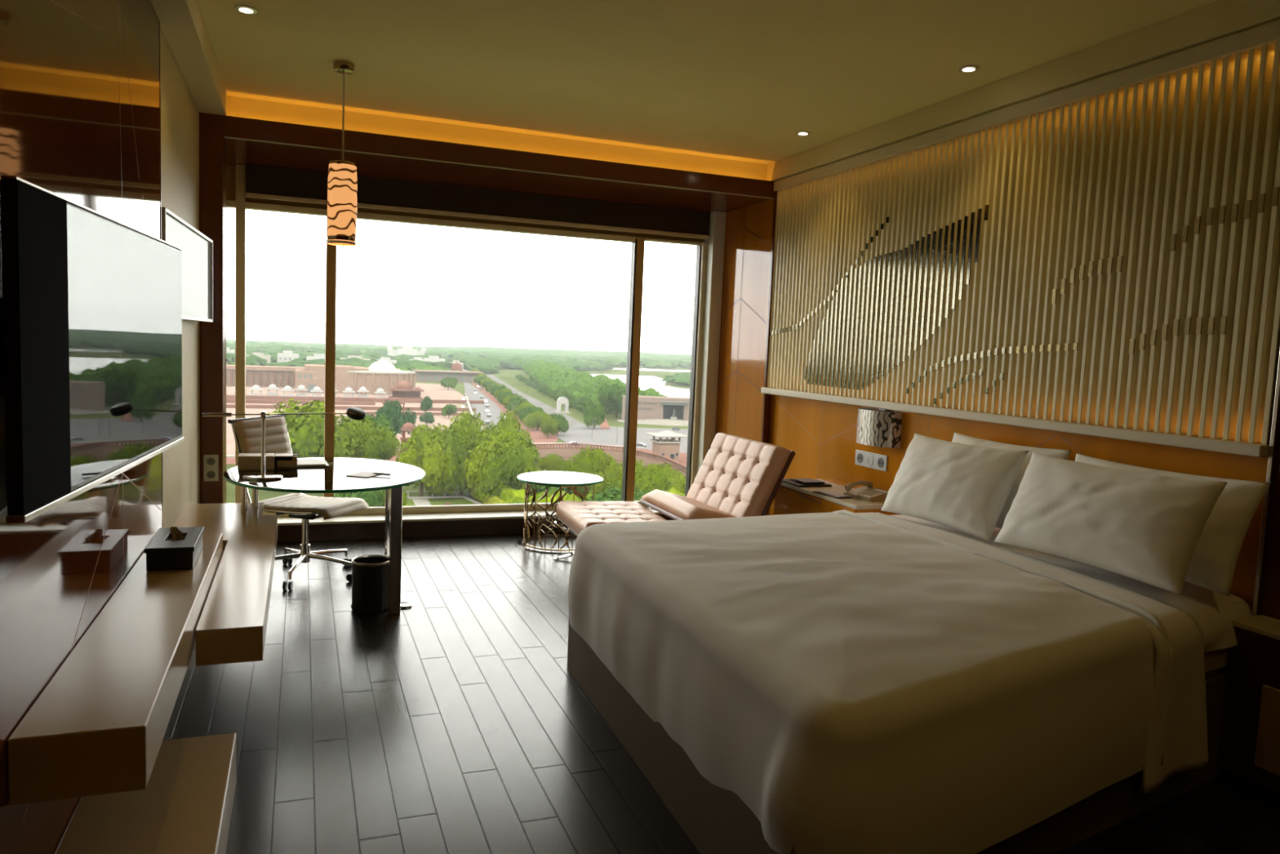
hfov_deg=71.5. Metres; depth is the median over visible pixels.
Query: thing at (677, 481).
tree
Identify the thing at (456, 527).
window sill
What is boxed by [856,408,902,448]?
wall lamp
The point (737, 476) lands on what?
lounge chair
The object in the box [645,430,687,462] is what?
house
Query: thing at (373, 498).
tree
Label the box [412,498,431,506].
path
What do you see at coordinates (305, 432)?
tree
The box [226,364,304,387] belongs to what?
palace
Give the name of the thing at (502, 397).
tree
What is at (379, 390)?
kiosk
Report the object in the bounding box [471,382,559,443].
median
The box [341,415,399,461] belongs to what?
tree
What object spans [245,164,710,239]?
roller blind
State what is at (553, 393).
tree
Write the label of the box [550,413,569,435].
tree
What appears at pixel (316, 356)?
house
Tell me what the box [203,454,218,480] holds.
wall outlet
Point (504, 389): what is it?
tree
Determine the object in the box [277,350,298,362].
house
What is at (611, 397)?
tree
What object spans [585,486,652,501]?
tree
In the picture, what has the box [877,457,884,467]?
socket
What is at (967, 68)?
recessed light
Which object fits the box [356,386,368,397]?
kiosk
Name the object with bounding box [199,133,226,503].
trim
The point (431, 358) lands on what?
house
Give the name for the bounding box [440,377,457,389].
tree
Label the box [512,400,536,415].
tree
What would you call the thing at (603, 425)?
footpath
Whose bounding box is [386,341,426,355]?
palace
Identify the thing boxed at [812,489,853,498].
pad
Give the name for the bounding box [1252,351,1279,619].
trim
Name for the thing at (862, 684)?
duvet
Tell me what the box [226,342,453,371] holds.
woods
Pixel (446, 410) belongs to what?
tree
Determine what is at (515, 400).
tree
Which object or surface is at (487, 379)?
tree
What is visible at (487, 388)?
tree
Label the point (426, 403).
tree
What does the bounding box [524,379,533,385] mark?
tree
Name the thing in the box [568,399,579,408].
tree
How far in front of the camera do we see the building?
834.44 m
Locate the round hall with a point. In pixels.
(372, 380)
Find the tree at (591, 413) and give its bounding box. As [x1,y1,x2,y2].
[582,403,606,428]
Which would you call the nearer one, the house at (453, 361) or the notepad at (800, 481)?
the notepad at (800, 481)
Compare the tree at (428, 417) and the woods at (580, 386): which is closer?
the tree at (428, 417)
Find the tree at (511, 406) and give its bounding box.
[508,402,530,411]
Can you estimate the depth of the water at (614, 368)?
1642.16 m
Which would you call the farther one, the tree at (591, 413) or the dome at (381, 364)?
the dome at (381, 364)
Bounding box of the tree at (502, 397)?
[498,394,523,408]
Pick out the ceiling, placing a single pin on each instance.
(737, 80)
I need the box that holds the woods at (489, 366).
[455,355,531,373]
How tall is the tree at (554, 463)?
8.214 m
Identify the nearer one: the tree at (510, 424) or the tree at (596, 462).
the tree at (596, 462)
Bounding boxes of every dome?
[366,355,399,369]
[450,360,462,370]
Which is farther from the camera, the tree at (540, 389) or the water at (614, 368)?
the water at (614, 368)
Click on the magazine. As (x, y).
(300, 462)
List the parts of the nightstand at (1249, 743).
drawer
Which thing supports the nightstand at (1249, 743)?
on the floor
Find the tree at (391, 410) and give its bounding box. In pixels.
[373,399,417,435]
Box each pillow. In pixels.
[880,433,1028,542]
[951,432,1071,528]
[994,452,1227,595]
[1075,453,1271,595]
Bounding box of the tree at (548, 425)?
[540,413,559,438]
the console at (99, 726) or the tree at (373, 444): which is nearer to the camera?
the console at (99, 726)
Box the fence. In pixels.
[404,489,469,496]
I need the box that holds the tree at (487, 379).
[480,376,495,387]
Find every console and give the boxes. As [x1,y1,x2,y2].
[7,532,222,805]
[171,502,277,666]
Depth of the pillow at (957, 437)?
4.29 m
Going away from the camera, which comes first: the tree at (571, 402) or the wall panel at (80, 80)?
the wall panel at (80, 80)
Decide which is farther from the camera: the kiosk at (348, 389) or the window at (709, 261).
the kiosk at (348, 389)
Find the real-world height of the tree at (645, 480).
13.690 m
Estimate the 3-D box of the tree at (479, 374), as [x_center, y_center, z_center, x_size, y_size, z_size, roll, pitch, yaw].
[-146.803,-44.818,824.836,12.147,10.268,11.008,-2,6,-38]
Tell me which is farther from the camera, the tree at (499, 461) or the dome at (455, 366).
the dome at (455, 366)
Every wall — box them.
[160,28,199,528]
[226,395,484,415]
[465,395,484,430]
[529,443,686,477]
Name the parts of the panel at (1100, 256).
rail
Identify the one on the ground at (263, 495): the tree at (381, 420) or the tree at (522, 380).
the tree at (522, 380)
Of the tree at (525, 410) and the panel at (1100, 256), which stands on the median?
the tree at (525, 410)
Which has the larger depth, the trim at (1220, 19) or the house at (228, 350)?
the house at (228, 350)
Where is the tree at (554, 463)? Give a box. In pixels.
[537,453,571,471]
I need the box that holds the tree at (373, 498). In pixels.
[333,489,385,506]
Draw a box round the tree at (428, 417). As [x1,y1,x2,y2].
[418,411,435,425]
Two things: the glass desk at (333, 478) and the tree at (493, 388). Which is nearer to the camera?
the glass desk at (333, 478)
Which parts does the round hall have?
cornice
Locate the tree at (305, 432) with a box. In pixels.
[266,398,359,457]
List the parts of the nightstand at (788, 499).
pull, drawer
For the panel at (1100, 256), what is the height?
1.638 m
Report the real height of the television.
0.720 m
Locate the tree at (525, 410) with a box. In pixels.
[518,406,543,422]
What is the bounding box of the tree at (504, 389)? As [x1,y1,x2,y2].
[493,387,511,397]
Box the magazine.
[297,458,328,466]
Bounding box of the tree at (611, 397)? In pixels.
[595,382,626,417]
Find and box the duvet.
[568,509,1173,853]
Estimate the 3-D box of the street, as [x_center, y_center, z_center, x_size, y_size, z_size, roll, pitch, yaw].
[-80.305,9.343,304.753,187.000,0.390,54.000,0,5,-21]
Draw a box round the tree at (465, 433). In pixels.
[431,409,493,495]
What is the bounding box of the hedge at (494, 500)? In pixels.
[469,485,509,504]
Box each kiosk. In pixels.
[249,384,262,395]
[266,384,279,395]
[281,383,293,395]
[295,383,307,396]
[311,386,323,396]
[342,385,355,397]
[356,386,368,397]
[373,388,386,397]
[400,422,415,452]
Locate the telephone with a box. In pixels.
[843,480,888,502]
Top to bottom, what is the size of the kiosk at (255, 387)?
8.200 m
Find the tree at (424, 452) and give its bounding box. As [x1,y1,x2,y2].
[395,422,462,496]
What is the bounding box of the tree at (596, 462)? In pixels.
[565,445,619,496]
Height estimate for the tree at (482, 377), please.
8.538 m
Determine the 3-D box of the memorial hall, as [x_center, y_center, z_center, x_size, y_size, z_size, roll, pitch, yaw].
[24.674,-8.798,481.916,73.452,13.400,41.136,0,5,-21]
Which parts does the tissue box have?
lid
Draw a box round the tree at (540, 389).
[537,386,547,392]
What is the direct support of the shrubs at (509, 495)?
on the ground at (263, 495)
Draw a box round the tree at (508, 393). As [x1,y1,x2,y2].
[496,391,518,403]
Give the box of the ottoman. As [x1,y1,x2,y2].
[553,500,666,559]
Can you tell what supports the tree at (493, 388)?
on the median
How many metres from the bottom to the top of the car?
1.450 m
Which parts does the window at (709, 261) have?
head panel, pane, pane, handle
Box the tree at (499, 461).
[462,427,540,500]
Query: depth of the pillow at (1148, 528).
3.48 m
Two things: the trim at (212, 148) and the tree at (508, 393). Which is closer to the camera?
the trim at (212, 148)
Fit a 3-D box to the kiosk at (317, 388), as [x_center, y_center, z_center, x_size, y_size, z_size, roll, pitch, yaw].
[-201.674,-22.162,555.224,7.200,8.200,7.200,0,5,-21]
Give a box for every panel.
[0,0,163,853]
[760,19,1279,457]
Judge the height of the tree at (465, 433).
22.451 m
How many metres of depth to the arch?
515.97 m
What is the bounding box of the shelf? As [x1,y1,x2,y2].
[54,732,236,853]
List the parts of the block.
doorway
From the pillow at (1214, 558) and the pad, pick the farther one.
the pad
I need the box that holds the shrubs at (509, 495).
[425,471,684,503]
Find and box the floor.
[162,531,1279,853]
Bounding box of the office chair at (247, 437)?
[227,414,368,590]
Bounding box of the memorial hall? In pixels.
[617,395,689,426]
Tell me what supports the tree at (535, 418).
on the median
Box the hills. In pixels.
[226,339,691,359]
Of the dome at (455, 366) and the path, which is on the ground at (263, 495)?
the dome at (455, 366)
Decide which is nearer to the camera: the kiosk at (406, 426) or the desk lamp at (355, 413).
the desk lamp at (355, 413)
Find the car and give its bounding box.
[635,443,646,447]
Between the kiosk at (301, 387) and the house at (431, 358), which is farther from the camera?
the house at (431, 358)
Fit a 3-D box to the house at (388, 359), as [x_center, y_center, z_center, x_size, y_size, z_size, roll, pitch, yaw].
[-310.431,-77.320,1086.330,24.000,15.000,16.150,0,5,-21]
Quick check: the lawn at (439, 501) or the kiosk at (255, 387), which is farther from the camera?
the kiosk at (255, 387)
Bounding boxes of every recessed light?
[234,4,257,14]
[795,131,810,135]
[958,65,979,72]
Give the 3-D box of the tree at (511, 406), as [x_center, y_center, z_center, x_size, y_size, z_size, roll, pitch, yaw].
[-63.387,-9.279,475.498,12.791,8.246,11.841,5,6,24]
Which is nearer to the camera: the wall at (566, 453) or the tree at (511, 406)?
the wall at (566, 453)
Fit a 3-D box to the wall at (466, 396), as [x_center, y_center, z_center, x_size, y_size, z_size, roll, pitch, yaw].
[-89.121,-7.831,480.821,36.795,2.200,265.179,0,5,-21]
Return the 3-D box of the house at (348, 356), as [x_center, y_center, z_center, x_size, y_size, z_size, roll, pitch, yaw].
[-340.516,-77.111,1064.169,34.000,16.000,16.150,0,5,-21]
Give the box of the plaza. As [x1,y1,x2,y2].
[226,382,465,454]
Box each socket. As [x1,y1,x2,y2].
[206,457,215,465]
[206,471,215,478]
[857,453,862,462]
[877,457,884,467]
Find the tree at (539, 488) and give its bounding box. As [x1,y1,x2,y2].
[523,482,573,497]
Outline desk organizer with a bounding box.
[237,453,297,470]
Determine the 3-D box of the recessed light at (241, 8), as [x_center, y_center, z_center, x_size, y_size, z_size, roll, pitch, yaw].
[-1.806,-1.911,4.079,0.100,0.009,0.100,0,5,-21]
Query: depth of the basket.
4.95 m
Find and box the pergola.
[382,401,404,414]
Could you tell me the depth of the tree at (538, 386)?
746.17 m
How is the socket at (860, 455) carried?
attached to the outlet at (869, 460)
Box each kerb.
[226,442,645,457]
[406,495,481,504]
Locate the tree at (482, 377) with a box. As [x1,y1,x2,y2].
[473,376,487,383]
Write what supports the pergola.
on the plaza
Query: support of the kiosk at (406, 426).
on the plaza
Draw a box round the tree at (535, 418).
[522,410,548,430]
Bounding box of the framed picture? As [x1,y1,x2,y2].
[161,207,213,322]
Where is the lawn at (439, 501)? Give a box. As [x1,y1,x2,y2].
[405,497,475,506]
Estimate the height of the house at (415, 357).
16.000 m
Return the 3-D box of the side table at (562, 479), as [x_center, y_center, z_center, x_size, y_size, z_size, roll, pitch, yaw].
[-0.623,0.645,6.861,0.662,0.520,0.662,5,6,27]
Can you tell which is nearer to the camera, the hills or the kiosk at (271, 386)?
the kiosk at (271, 386)
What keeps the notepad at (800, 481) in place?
on the leather folder
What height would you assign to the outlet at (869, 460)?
0.101 m
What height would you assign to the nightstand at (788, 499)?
0.605 m
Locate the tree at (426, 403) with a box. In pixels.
[420,395,432,412]
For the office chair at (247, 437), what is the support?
on the floor
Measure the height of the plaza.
0.300 m
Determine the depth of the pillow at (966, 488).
4.37 m
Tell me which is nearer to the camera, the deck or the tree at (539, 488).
the tree at (539, 488)
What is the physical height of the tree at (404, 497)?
8.148 m
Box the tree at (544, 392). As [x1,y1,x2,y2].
[542,389,550,395]
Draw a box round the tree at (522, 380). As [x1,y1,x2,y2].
[520,377,528,382]
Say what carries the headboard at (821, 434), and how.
attached to the wall
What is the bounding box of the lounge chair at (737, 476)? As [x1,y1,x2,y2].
[639,432,795,519]
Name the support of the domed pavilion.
on the plaza
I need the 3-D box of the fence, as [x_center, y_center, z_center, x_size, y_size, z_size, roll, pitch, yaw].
[-58.056,16.697,222.801,30.350,1.600,0.350,0,5,-21]
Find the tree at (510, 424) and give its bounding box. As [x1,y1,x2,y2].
[483,408,533,453]
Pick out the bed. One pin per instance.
(716, 820)
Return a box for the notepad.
[346,471,384,477]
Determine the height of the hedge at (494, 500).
4.023 m
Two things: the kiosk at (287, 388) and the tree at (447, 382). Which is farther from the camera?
the tree at (447, 382)
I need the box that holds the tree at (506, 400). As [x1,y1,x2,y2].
[502,395,520,408]
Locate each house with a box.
[226,347,235,353]
[246,352,271,363]
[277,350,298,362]
[306,353,324,360]
[340,355,370,359]
[375,357,396,364]
[408,356,426,361]
[422,355,444,362]
[449,360,463,370]
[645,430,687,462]
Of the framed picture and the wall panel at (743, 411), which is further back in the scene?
the wall panel at (743, 411)
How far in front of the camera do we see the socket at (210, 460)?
5.67 m
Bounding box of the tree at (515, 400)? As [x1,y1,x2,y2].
[506,396,531,412]
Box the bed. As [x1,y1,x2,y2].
[567,514,1252,853]
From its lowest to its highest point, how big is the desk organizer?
0.082 m
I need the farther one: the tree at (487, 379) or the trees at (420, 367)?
the trees at (420, 367)
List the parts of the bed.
mattress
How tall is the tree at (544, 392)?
5.068 m
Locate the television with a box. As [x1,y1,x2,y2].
[0,175,183,523]
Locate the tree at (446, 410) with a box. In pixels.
[440,403,457,417]
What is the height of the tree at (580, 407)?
5.370 m
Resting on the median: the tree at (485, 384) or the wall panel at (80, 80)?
the tree at (485, 384)
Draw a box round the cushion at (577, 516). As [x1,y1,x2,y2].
[555,500,666,535]
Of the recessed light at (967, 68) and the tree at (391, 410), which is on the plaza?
the tree at (391, 410)
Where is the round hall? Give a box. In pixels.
[346,368,415,395]
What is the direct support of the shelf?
on the floor
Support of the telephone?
on the nightstand at (788, 499)
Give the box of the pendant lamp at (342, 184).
[327,60,357,246]
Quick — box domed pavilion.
[386,380,424,399]
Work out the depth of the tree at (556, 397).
609.90 m
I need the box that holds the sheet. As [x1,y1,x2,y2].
[843,512,1208,793]
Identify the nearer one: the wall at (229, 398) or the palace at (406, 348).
the wall at (229, 398)
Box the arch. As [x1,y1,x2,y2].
[553,396,571,413]
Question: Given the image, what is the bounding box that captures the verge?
[492,371,598,425]
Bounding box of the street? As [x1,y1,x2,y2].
[226,444,648,464]
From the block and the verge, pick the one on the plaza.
the block
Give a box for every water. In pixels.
[590,373,689,397]
[610,367,690,372]
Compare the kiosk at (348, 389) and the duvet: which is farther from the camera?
the kiosk at (348, 389)
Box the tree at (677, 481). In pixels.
[643,462,685,493]
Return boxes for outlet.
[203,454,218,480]
[854,449,887,471]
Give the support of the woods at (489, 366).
on the ground at (263, 495)
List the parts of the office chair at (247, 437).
backrest, rail, arm, arm, arm, seat, arm, arm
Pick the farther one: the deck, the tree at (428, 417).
the tree at (428, 417)
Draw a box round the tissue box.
[144,526,204,571]
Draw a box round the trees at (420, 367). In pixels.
[353,361,458,371]
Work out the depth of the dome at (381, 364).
724.45 m
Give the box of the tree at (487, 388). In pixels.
[484,382,499,391]
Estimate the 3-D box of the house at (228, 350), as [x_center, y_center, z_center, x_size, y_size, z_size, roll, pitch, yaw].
[-526.611,-91.890,1131.631,20.000,18.000,16.150,0,5,-21]
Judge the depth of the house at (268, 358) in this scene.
966.08 m
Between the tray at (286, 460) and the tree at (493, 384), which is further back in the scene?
the tree at (493, 384)
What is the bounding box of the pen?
[372,472,391,475]
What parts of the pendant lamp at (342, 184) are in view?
lamp shade, stem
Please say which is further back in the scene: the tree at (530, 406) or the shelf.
the tree at (530, 406)
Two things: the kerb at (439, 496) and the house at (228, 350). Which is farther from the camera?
the house at (228, 350)
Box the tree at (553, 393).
[548,391,558,398]
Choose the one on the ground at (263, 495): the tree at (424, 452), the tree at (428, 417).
the tree at (424, 452)
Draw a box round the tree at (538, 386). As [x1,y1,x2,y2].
[533,383,542,390]
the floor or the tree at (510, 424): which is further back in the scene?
the tree at (510, 424)
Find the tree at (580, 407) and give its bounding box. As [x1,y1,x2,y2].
[573,403,584,413]
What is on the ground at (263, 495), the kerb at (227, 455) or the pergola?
the kerb at (227, 455)
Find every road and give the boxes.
[463,368,534,443]
[484,373,584,432]
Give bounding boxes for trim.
[150,0,227,115]
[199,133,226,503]
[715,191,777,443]
[766,0,1279,181]
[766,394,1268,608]
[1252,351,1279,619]
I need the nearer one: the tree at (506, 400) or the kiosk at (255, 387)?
the tree at (506, 400)
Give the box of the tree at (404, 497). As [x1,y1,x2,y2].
[382,488,408,506]
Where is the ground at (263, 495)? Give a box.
[226,359,690,504]
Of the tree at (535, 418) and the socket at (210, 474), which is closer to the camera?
the socket at (210, 474)
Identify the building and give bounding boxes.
[411,368,484,382]
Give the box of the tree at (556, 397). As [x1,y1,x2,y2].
[553,394,565,400]
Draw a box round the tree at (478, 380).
[476,377,484,386]
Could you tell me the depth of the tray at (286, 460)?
5.16 m
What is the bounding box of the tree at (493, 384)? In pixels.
[488,382,502,389]
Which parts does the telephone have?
coiled cord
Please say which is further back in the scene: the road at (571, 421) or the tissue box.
the road at (571, 421)
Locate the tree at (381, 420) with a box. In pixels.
[337,413,395,434]
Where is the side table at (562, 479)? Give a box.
[516,471,603,553]
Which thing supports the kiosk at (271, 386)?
on the plaza
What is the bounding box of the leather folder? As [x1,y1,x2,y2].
[782,478,831,487]
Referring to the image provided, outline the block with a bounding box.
[294,364,368,393]
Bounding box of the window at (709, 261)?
[224,140,767,525]
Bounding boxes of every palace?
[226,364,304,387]
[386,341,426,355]
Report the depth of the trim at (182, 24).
4.32 m
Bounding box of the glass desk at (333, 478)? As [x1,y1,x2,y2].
[222,457,425,615]
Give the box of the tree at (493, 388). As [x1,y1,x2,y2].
[489,384,506,395]
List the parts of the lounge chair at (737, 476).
seat, backrest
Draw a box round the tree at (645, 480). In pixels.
[604,458,670,495]
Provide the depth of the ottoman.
6.07 m
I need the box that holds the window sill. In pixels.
[276,514,674,542]
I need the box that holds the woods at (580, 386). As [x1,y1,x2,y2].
[522,360,666,413]
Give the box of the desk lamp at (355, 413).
[202,406,366,480]
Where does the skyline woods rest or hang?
on the ground at (263, 495)
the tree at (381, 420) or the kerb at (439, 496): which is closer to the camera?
the kerb at (439, 496)
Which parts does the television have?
panel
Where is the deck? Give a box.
[385,446,686,465]
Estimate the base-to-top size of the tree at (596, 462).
15.787 m
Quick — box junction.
[555,423,688,453]
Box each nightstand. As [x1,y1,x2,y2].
[773,479,899,515]
[1217,614,1279,794]
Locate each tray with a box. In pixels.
[274,453,297,469]
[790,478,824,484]
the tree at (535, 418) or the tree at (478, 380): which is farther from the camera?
the tree at (478, 380)
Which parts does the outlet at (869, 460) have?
knob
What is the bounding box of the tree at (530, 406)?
[517,405,543,419]
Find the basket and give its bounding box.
[351,554,388,613]
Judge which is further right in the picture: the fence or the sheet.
the sheet
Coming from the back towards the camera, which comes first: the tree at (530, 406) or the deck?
the tree at (530, 406)
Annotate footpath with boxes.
[579,404,609,429]
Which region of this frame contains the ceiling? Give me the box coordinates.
[197,0,1218,164]
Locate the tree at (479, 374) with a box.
[475,373,487,377]
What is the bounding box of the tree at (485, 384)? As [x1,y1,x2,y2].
[483,381,490,387]
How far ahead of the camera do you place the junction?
394.36 m
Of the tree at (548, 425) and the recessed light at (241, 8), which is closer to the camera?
the recessed light at (241, 8)
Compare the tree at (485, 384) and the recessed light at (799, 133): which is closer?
the recessed light at (799, 133)
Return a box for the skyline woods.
[413,348,691,371]
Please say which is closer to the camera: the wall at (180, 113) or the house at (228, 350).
the wall at (180, 113)
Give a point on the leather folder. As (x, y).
(799, 482)

